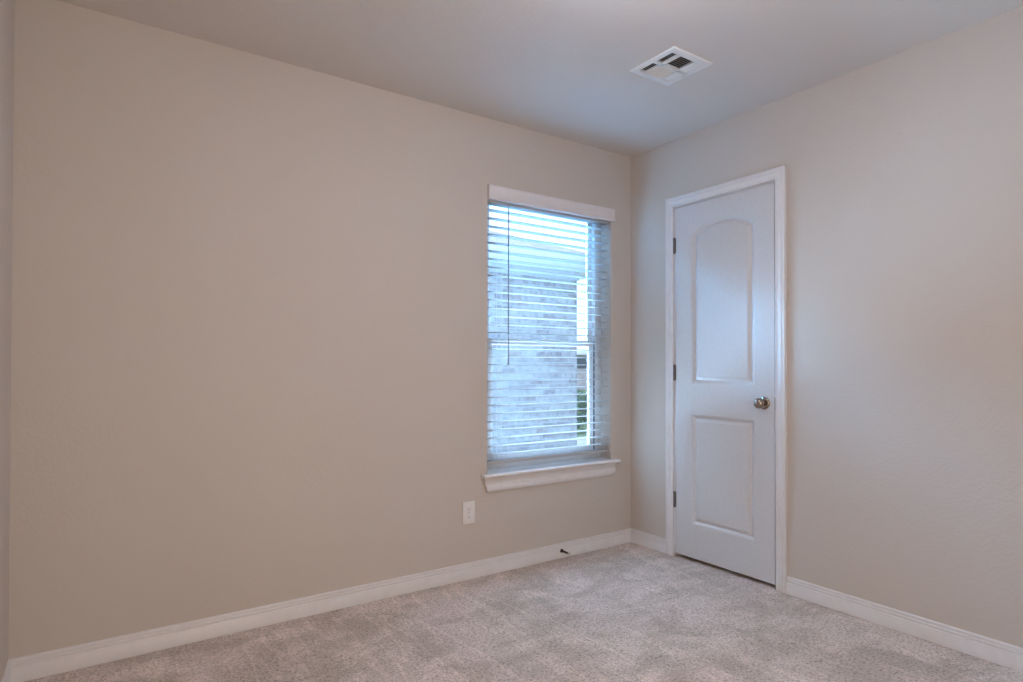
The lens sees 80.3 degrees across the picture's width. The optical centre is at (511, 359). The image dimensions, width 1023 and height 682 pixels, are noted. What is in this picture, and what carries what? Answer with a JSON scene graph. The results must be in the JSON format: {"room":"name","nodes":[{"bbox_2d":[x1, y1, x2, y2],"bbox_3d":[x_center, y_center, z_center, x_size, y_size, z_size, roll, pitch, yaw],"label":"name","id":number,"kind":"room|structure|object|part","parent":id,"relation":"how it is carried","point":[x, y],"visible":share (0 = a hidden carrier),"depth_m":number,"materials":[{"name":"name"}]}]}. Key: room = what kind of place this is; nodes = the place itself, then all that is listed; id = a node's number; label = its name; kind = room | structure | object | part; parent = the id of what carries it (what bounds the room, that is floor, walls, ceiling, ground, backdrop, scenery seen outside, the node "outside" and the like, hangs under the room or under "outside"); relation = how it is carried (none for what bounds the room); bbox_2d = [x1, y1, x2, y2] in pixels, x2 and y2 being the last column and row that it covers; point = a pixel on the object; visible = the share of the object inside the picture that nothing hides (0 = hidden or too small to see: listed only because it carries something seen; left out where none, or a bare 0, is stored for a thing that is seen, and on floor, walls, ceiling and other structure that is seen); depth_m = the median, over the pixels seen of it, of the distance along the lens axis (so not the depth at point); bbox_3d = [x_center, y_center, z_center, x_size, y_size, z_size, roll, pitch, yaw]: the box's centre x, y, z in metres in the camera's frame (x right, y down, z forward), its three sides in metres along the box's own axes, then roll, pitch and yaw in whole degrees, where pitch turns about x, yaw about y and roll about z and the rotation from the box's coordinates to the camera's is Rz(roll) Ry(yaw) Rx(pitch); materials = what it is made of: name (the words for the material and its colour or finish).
{"room":"empty bedroom","nodes":[
{"label":"empty bedroom","id":0,"kind":"room"},
{"bbox_2d":[0,0,14,681],"bbox_3d":[-0.894,-0.158,0.767,0.120,2.560,3.220,0,-1,-34],"label":"wall","id":1,"kind":"structure","parent":0,"point":[7,7],"depth_m":1.99,"materials":[{"name":"beige paint"}]},
{"bbox_2d":[2,660,11,681],"bbox_3d":[-0.875,1.080,0.842,0.012,0.085,3.100,0,-1,-34],"label":"baseboard","id":2,"kind":"structure","parent":1,"relation":"attached to","point":[7,677],"depth_m":2.06,"materials":[{"name":"white paint"}]},
{"bbox_2d":[8,0,630,658],"bbox_3d":[-0.542,-0.075,3.048,3.281,2.680,0.145,0,-1,-34],"label":"wall","id":3,"kind":"structure","parent":0,"point":[249,323],"depth_m":2.57,"materials":[{"name":"beige paint"}]},
{"bbox_2d":[8,528,630,681],"bbox_3d":[-0.497,1.102,2.973,3.046,0.085,0.012,0,-1,-34],"label":"baseboard","id":4,"kind":"structure","parent":3,"relation":"attached to","point":[48,663],"depth_m":2.62,"materials":[{"name":"white paint"}]},
{"bbox_2d":[462,501,474,524],"bbox_3d":[-0.223,0.803,3.166,0.073,0.118,0.008,0,-1,-34],"label":"wall outlet","id":5,"kind":"object","parent":3,"relation":"attached to","point":[468,508],"visible":1,"depth_m":3.16,"materials":[{"name":"white plastic"}]},
{"bbox_2d":[481,205,620,492],"bbox_3d":[0.218,-0.105,3.541,0.988,1.640,0.181,0,-1,-34],"label":"window","id":6,"kind":"structure","parent":3,"relation":"in","point":[513,475],"depth_m":3.60,"materials":[{"name":"white plastic"}]},
{"bbox_3d":[0.173,-0.483,3.606,0.793,0.804,0.020,0,-1,-34],"label":"sash","id":7,"kind":"part","parent":6,"relation":"part of","materials":[{"name":"white plastic"}]},
{"bbox_3d":[0.184,0.231,3.581,0.784,0.692,0.020,0,-1,-34],"label":"sash","id":8,"kind":"part","parent":6,"relation":"part of","materials":[{"name":"white plastic"}]},
{"bbox_3d":[0.179,-0.154,3.593,0.903,1.542,0.052,0,-1,-34],"label":"frame","id":9,"kind":"part","parent":6,"relation":"part of","materials":[{"name":"white plastic"}]},
{"bbox_2d":[487,184,614,464],"bbox_3d":[0.236,-0.179,3.518,0.918,1.501,0.087,0,-1,-34],"label":"window blind","id":10,"kind":"object","parent":6,"relation":"attached to","point":[499,196],"visible":0.9,"depth_m":3.49,"materials":[{"name":"white plastic"}]},
{"bbox_3d":[-0.067,-0.139,3.330,0.002,1.395,0.054,0,-1,-34],"label":"ladder cord","id":11,"kind":"part","parent":10,"relation":"part of","materials":[{"name":"white fabric"}]},
{"bbox_3d":[0.222,0.563,3.522,0.885,0.017,0.052,0,-1,-34],"label":"rail","id":12,"kind":"part","parent":10,"relation":"part of","materials":[{"name":"white plastic"}]},
{"bbox_3d":[0.231,0.625,3.513,0.988,0.022,0.130,0,-1,-34],"label":"sill","id":13,"kind":"part","parent":6,"relation":"part of","materials":[{"name":"white paint"}]},
{"bbox_2d":[25,542,1022,681],"bbox_3d":[0.690,1.195,1.842,3.966,0.120,3.220,0,-1,-34],"label":"floor","id":14,"kind":"structure","parent":0,"point":[628,612],"depth_m":2.48,"materials":[{"name":"beige carpet"}]},
{"bbox_2d":[57,0,1022,156],"bbox_3d":[0.380,-1.367,1.724,3.046,0.120,3.100,0,-1,-34],"label":"ceiling","id":15,"kind":"structure","parent":0,"point":[557,68],"depth_m":2.51,"materials":[{"name":"beige paint"}]},
{"bbox_2d":[630,46,712,85],"bbox_3d":[0.706,-1.353,2.691,0.251,0.124,0.255,0,-1,-34],"label":"ceiling vent","id":16,"kind":"object","parent":15,"relation":"in","point":[674,64],"visible":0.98,"depth_m":2.70,"materials":[{"name":"white metal"}]},
{"bbox_2d":[631,6,1022,647],"bbox_3d":[1.715,-0.136,2.556,0.115,2.560,3.220,0,-1,-34],"label":"wall","id":17,"kind":"structure","parent":0,"point":[904,170],"depth_m":2.58,"materials":[{"name":"beige paint"}]},
{"bbox_2d":[631,528,665,553],"bbox_3d":[0.835,1.111,3.712,0.012,0.085,0.300,0,-1,-34],"label":"baseboard","id":18,"kind":"structure","parent":17,"relation":"attached to","point":[638,537],"depth_m":3.70,"materials":[{"name":"white paint"}]},
{"bbox_2d":[666,165,786,593],"bbox_3d":[1.160,0.100,3.305,0.180,2.100,0.754,0,-1,-34],"label":"door","id":19,"kind":"structure","parent":17,"relation":"in","point":[726,242],"depth_m":3.25,"materials":[{"name":"white paint"}]},
{"bbox_3d":[0.933,0.102,3.577,0.017,2.100,0.049,0,-1,-34],"label":"casing","id":20,"kind":"part","parent":19,"relation":"part of","materials":[{"name":"white paint"}]},
{"bbox_3d":[1.134,-0.922,3.296,0.017,0.057,0.754,0,-1,-34],"label":"casing","id":21,"kind":"part","parent":19,"relation":"part of","materials":[{"name":"white paint"}]},
{"bbox_3d":[1.279,0.223,3.078,0.010,0.065,0.065,0,-1,-34],"label":"knob","id":22,"kind":"part","parent":19,"relation":"part of","materials":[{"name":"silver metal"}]},
{"bbox_3d":[1.330,0.097,2.998,0.017,2.100,0.057,0,-1,-34],"label":"casing","id":23,"kind":"part","parent":19,"relation":"part of","materials":[{"name":"white paint"}]},
{"bbox_2d":[786,576,1022,672],"bbox_3d":[1.925,1.097,2.123,0.012,0.085,2.046,0,-1,-34],"label":"baseboard","id":24,"kind":"structure","parent":17,"relation":"attached to","point":[1001,653],"depth_m":2.50,"materials":[{"name":"white paint"}]},
{"label":"outside","id":25,"kind":"structure","parent":0,"visible":0},
{"bbox_2d":[577,390,586,436],"bbox_3d":[-6.721,2.014,41.262,90.000,0.180,69.805,0,-1,-34],"label":"ground","id":26,"kind":"structure","parent":25,"point":[579,434],"depth_m":14.46,"materials":[{"name":"green plant"}]},
{"bbox_2d":[489,230,585,452],"bbox_3d":[-5.844,-0.651,8.017,11.815,4.509,8.970,0,-1,-34],"label":"house","id":27,"kind":"structure","parent":26,"relation":"on","point":[526,354],"depth_m":7.36,"materials":[{"name":"brick"}]},
{"bbox_2d":[577,436,586,444],"bbox_3d":[2.594,1.659,12.734,5.900,0.030,1.400,0,-1,-34],"label":"path","id":28,"kind":"structure","parent":26,"relation":"on","point":[581,441],"depth_m":12.03,"materials":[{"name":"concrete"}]},
{"bbox_2d":[577,349,586,389],"bbox_3d":[3.175,0.611,41.877,18.000,2.670,9.000,0,-1,-34],"label":"house","id":29,"kind":"structure","parent":26,"relation":"on","point":[582,367],"depth_m":37.87,"materials":[{"name":"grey brick"}]},
{"bbox_2d":[577,389,586,428],"bbox_3d":[1.403,1.152,13.858,1.273,1.050,1.026,0,-1,-34],"label":"shrub","id":30,"kind":"object","parent":26,"relation":"on","point":[579,397],"visible":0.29,"depth_m":13.68,"materials":[{"name":"green plant"}]}
]}

